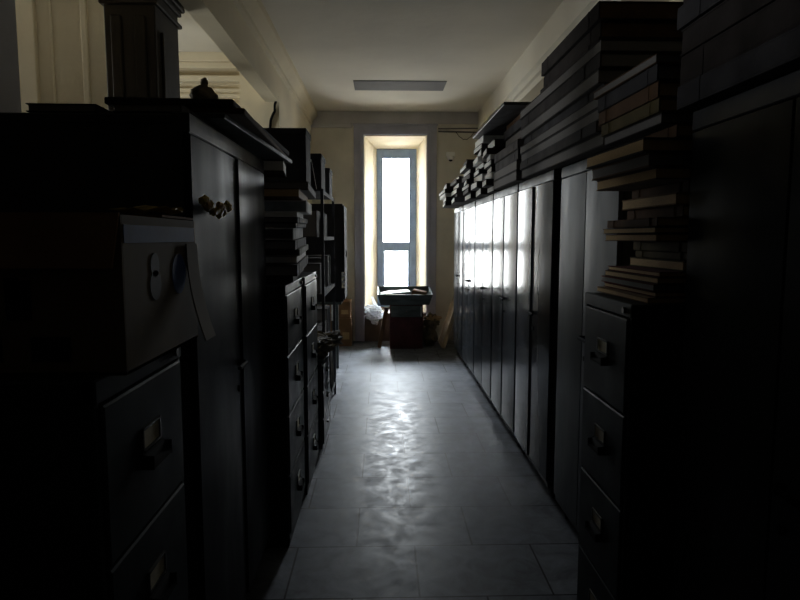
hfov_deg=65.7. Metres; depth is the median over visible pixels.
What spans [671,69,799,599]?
tall cabinet
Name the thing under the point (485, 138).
book
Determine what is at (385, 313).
table leg
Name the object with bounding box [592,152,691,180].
ledger
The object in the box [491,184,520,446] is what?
tall cabinet
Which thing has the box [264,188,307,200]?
file
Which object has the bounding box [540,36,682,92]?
portfolio
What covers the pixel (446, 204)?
book
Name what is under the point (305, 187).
file
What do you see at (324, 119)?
trim
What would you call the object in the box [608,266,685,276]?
ledger
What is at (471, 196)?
book
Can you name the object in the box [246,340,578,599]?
floor
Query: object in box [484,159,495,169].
book
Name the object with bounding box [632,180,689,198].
ledger
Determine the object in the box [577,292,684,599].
filing cabinet
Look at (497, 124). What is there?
board
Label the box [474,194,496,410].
tall cabinet
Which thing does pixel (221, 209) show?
garland
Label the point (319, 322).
bundle
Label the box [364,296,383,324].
plastic bag
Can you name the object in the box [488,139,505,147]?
book
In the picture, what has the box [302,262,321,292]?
bundle
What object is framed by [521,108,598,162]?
portfolio
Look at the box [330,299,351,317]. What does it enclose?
carton
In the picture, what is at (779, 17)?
portfolio
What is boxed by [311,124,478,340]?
wall
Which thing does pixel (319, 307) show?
bundle
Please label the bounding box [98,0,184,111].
column
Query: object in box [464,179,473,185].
book
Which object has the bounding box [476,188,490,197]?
book
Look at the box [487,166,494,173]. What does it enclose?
book
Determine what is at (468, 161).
book
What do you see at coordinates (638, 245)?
ledger
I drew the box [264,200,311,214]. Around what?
file
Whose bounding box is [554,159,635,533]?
tall cabinet
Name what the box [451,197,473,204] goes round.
book
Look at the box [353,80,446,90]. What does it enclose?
recessed light
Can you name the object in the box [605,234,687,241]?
ledger
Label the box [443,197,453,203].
book
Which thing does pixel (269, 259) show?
file
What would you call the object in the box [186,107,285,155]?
board
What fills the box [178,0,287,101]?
ceiling beam
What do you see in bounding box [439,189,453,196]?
book
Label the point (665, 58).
ledger
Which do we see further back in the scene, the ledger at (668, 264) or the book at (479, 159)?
the book at (479, 159)
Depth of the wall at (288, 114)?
6.37 m
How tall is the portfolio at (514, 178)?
0.066 m
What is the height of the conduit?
0.080 m
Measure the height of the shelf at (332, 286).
0.032 m
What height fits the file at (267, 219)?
0.029 m
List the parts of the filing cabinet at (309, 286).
drawer, drawer, drawer, drawer, handle, handle, handle, handle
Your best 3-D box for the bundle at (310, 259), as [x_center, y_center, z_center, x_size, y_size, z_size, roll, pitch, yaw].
[-0.872,-0.244,5.601,0.362,0.276,0.320,0,6,-2]
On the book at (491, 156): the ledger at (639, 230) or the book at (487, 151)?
the book at (487, 151)
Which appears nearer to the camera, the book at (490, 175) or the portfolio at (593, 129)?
the portfolio at (593, 129)
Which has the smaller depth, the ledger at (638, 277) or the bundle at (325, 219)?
the ledger at (638, 277)
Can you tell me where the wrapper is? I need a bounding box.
[109,205,185,214]
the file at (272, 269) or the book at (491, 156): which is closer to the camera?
the file at (272, 269)
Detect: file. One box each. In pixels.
[264,181,315,199]
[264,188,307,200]
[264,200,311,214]
[265,212,302,217]
[265,217,306,223]
[265,223,305,227]
[265,228,302,239]
[265,237,305,249]
[266,244,307,255]
[266,251,305,262]
[266,255,307,276]
[266,269,303,282]
[311,159,316,190]
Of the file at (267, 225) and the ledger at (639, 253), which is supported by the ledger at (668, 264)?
the ledger at (639, 253)
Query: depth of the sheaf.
9.07 m
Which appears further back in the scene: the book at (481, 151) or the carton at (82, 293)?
the book at (481, 151)
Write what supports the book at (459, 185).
on the book at (454, 192)
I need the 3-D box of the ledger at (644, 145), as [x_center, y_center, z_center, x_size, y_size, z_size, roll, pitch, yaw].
[0.936,-0.507,2.173,0.400,0.044,0.490,0,6,-4]
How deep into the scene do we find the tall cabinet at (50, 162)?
1.98 m
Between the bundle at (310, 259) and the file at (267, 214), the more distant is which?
the bundle at (310, 259)
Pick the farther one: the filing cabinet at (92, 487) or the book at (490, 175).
the book at (490, 175)
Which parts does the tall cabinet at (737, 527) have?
door, handle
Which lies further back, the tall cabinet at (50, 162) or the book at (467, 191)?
the book at (467, 191)
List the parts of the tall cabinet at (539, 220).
door, door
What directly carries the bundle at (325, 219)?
on the rack
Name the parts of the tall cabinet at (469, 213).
door, door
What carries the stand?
on the floor
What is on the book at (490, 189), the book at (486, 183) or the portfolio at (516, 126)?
the book at (486, 183)
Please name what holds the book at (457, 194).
on the book at (456, 200)
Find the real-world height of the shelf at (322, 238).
0.032 m
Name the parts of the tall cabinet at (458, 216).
door, door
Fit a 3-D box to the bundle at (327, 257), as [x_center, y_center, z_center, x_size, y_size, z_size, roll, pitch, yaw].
[-0.860,-0.285,5.959,0.362,0.288,0.320,0,6,-2]
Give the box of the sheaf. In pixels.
[380,289,409,293]
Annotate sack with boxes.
[423,312,441,345]
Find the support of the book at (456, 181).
on the book at (459, 185)
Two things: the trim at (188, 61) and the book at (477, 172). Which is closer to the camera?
the book at (477, 172)
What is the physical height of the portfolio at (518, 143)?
0.064 m
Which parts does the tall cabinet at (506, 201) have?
door, door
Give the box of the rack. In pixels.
[306,189,335,400]
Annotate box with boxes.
[264,128,310,184]
[310,153,324,190]
[325,168,332,196]
[677,25,799,109]
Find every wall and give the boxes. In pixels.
[0,0,21,112]
[15,0,107,112]
[179,71,239,102]
[239,72,311,203]
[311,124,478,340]
[365,307,425,340]
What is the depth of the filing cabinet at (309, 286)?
3.95 m
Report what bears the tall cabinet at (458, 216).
on the floor
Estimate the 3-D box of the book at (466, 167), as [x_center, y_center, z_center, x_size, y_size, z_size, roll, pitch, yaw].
[0.827,-1.353,6.420,0.360,0.043,0.555,0,6,0]
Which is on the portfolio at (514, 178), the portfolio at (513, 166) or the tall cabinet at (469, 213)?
the portfolio at (513, 166)
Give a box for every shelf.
[306,237,333,239]
[315,190,333,201]
[317,283,334,295]
[329,382,335,400]
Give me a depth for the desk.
4.54 m
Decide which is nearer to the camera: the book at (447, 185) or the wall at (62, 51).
the wall at (62, 51)
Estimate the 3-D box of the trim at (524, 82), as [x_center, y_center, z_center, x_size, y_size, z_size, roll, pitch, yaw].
[1.580,-1.842,1.590,0.380,0.390,15.438,0,6,-2]
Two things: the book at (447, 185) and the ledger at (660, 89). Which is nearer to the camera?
the ledger at (660, 89)
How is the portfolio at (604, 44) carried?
on the portfolio at (603, 60)
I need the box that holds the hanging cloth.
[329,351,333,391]
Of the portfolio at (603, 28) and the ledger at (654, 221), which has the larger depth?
the portfolio at (603, 28)
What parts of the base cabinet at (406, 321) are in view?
drawer, door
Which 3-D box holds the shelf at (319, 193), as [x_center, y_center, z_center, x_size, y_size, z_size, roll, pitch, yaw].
[-0.859,-0.926,5.533,0.446,0.032,1.130,0,6,-2]
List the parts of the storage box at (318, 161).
lid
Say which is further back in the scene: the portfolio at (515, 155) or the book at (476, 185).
the book at (476, 185)
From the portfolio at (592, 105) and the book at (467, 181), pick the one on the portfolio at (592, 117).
the portfolio at (592, 105)
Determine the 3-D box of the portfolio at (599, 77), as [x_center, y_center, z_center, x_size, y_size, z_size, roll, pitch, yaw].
[1.098,-1.020,3.364,0.560,0.060,1.494,0,6,-1]
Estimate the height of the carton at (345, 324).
0.411 m
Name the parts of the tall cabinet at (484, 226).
door, door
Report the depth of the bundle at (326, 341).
4.59 m
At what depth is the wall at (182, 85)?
6.45 m
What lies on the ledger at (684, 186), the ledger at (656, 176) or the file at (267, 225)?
the ledger at (656, 176)
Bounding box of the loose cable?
[269,101,276,127]
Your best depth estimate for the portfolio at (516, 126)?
4.78 m
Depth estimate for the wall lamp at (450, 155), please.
9.25 m
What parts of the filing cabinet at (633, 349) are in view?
handle, drawer, handle, handle, drawer, drawer, drawer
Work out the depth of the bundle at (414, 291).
8.92 m
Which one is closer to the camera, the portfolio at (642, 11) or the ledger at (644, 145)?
the ledger at (644, 145)
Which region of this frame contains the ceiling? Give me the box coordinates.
[178,0,562,111]
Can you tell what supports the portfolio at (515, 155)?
on the portfolio at (513, 166)
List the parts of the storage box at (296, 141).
lid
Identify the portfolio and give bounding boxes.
[493,170,528,189]
[494,139,523,162]
[494,159,521,180]
[495,149,521,171]
[504,119,520,140]
[505,129,521,146]
[507,115,519,129]
[520,38,681,119]
[520,100,597,154]
[520,121,601,169]
[521,52,655,128]
[521,69,629,138]
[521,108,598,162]
[521,133,617,178]
[524,83,607,143]
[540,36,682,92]
[541,1,682,76]
[543,21,682,86]
[677,0,724,30]
[680,0,775,56]
[680,0,799,85]
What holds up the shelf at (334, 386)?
attached to the rack
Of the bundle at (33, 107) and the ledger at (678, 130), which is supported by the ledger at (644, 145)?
the ledger at (678, 130)
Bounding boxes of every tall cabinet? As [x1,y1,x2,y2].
[0,112,270,599]
[453,206,465,364]
[462,201,478,383]
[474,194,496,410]
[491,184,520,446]
[514,169,562,498]
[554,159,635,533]
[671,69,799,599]
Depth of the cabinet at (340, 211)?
6.97 m
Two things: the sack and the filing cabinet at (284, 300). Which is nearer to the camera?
the filing cabinet at (284, 300)
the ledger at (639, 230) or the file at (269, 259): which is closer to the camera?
the ledger at (639, 230)
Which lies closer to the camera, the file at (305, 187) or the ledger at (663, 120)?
the ledger at (663, 120)
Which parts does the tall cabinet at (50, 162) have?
door, handle, door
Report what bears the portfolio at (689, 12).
on the portfolio at (728, 13)
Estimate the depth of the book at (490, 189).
5.35 m
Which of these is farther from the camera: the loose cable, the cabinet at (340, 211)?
the cabinet at (340, 211)
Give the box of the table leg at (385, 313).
[378,307,387,347]
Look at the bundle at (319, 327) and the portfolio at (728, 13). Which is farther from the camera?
the bundle at (319, 327)
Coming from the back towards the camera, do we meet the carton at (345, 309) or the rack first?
the carton at (345, 309)
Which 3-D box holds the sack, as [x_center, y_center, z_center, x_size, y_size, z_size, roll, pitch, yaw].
[0.443,0.421,9.150,0.274,0.500,0.380,-3,6,-27]
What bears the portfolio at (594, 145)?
on the tall cabinet at (585, 254)
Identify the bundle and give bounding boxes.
[25,103,112,112]
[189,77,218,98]
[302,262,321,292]
[303,210,320,236]
[308,255,330,286]
[308,257,324,266]
[316,320,326,331]
[317,305,330,331]
[317,325,321,331]
[317,330,342,357]
[320,218,326,236]
[411,289,426,294]
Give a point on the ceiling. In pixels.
(472, 46)
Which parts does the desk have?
drawer, drawer, drawer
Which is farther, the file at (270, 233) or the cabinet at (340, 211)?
the cabinet at (340, 211)
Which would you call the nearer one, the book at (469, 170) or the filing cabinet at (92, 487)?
the filing cabinet at (92, 487)
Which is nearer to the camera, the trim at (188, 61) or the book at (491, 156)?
the book at (491, 156)
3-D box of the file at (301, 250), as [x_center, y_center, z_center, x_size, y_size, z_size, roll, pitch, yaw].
[-0.778,-0.306,3.747,0.402,0.034,0.960,-1,7,-6]
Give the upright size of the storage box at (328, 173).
0.263 m
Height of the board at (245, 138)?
0.018 m
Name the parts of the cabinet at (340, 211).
paper strip, door, door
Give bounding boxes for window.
[377,149,415,306]
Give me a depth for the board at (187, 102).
2.04 m
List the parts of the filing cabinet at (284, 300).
drawer, drawer, drawer, drawer, handle, handle, handle, handle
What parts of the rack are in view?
post, post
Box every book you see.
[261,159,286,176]
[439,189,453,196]
[440,193,450,199]
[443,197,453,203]
[443,202,463,207]
[444,183,453,188]
[450,179,461,186]
[451,188,462,196]
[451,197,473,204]
[453,183,463,188]
[454,193,464,196]
[460,164,475,173]
[462,173,473,182]
[462,183,471,191]
[463,159,474,165]
[463,169,475,176]
[463,188,475,195]
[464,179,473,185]
[465,193,480,200]
[471,181,481,190]
[473,143,488,154]
[473,156,486,166]
[473,168,486,177]
[474,174,486,181]
[475,135,503,147]
[475,162,485,169]
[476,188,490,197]
[477,149,484,155]
[482,179,493,187]
[483,148,503,158]
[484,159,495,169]
[485,172,493,178]
[487,154,495,161]
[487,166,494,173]
[487,185,500,193]
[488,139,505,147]
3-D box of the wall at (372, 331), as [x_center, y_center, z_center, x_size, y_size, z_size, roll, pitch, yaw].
[-0.085,0.365,10.067,0.950,0.430,1.022,0,6,-2]
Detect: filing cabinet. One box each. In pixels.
[0,347,187,599]
[266,278,305,546]
[297,272,318,494]
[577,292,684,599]
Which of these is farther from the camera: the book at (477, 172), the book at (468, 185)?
the book at (468, 185)
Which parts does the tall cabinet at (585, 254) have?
door, handle, door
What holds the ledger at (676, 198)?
on the ledger at (679, 210)
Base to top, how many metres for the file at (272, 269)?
0.058 m
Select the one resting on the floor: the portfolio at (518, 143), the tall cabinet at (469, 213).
the tall cabinet at (469, 213)
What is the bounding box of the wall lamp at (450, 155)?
[446,152,454,161]
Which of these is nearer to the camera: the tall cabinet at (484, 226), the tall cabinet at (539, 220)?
the tall cabinet at (539, 220)
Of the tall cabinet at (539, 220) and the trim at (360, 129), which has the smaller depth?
the tall cabinet at (539, 220)
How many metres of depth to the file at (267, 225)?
3.10 m
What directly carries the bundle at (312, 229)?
on the rack
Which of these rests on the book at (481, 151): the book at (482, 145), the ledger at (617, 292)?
the book at (482, 145)
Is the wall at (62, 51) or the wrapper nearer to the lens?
the wrapper
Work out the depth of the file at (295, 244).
3.14 m
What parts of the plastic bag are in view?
handle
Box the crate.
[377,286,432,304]
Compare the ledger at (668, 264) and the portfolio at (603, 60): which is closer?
the ledger at (668, 264)
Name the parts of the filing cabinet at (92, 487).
drawer, drawer, handle, handle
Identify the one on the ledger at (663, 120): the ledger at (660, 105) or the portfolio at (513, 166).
the ledger at (660, 105)
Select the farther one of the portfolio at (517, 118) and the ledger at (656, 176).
the portfolio at (517, 118)
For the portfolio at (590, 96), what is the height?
0.047 m
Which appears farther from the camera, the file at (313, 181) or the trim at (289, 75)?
the trim at (289, 75)
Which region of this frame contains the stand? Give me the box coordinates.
[317,302,342,367]
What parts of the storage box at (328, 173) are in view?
lid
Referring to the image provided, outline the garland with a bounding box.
[199,195,232,218]
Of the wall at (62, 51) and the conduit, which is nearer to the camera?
the wall at (62, 51)
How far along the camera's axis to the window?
10.26 m
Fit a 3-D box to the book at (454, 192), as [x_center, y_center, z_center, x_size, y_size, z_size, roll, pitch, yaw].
[0.792,-1.230,7.105,0.360,0.055,0.560,0,6,-1]
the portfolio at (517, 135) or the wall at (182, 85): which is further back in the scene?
the wall at (182, 85)
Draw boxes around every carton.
[0,212,215,375]
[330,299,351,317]
[330,315,352,345]
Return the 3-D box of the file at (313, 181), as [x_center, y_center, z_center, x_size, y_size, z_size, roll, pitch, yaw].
[-0.772,-0.902,4.499,0.300,0.202,0.348,0,6,-2]
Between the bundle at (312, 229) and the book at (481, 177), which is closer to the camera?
the bundle at (312, 229)
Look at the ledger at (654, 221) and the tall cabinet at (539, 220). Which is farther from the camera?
the tall cabinet at (539, 220)
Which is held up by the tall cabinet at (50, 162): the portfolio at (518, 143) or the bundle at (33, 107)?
the bundle at (33, 107)
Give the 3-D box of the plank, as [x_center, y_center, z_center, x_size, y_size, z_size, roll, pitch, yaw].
[0.768,0.168,9.068,0.367,1.016,0.500,0,6,-2]
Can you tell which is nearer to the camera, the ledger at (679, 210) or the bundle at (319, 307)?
the ledger at (679, 210)
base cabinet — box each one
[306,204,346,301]
[390,305,422,348]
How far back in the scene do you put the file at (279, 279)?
3.25 m
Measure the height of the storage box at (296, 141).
0.361 m
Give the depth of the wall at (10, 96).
2.37 m
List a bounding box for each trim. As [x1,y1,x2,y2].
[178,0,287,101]
[179,52,239,105]
[279,54,316,124]
[311,111,477,127]
[353,123,437,340]
[364,135,426,312]
[478,0,668,128]
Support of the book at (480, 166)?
on the book at (477, 172)
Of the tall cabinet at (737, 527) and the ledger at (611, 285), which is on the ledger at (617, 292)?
the ledger at (611, 285)
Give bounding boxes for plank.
[438,295,453,348]
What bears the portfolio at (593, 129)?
on the portfolio at (594, 145)
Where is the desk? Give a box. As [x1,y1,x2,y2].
[317,351,329,448]
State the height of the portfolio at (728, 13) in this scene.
0.075 m
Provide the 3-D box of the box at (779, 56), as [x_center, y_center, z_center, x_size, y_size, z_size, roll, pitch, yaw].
[1.124,-0.560,1.417,0.562,0.068,0.908,0,6,-2]
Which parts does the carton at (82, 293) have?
bent panel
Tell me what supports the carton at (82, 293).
on the filing cabinet at (92, 487)
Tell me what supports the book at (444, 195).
on the book at (446, 199)
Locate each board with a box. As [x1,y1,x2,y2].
[104,97,288,155]
[113,112,291,162]
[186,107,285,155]
[472,102,529,138]
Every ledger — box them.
[586,137,691,168]
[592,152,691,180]
[593,53,681,99]
[596,167,690,190]
[597,286,684,303]
[598,63,680,112]
[599,81,679,125]
[601,98,696,136]
[601,276,685,291]
[603,227,687,233]
[604,112,692,145]
[604,282,684,296]
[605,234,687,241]
[605,270,685,283]
[607,217,688,227]
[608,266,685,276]
[622,192,689,210]
[627,205,688,218]
[629,257,686,270]
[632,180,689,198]
[633,241,687,251]
[635,250,686,259]
[642,124,693,137]
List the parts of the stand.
paper strip, leg, leg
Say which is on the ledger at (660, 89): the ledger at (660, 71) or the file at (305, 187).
the ledger at (660, 71)
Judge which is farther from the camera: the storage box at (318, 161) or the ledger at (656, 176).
the storage box at (318, 161)
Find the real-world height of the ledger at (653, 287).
0.022 m
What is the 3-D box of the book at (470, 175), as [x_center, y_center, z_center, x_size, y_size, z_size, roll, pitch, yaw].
[0.857,-1.258,6.433,0.360,0.052,0.538,0,6,-2]
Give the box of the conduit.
[438,128,477,132]
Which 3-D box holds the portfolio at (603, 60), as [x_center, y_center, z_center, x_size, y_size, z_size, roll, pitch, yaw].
[1.097,-1.081,3.348,0.562,0.060,1.502,0,6,-1]
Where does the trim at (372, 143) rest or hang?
attached to the wall at (336, 145)
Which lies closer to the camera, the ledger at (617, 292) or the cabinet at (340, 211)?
the ledger at (617, 292)
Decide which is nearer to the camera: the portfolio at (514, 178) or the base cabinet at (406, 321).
the portfolio at (514, 178)

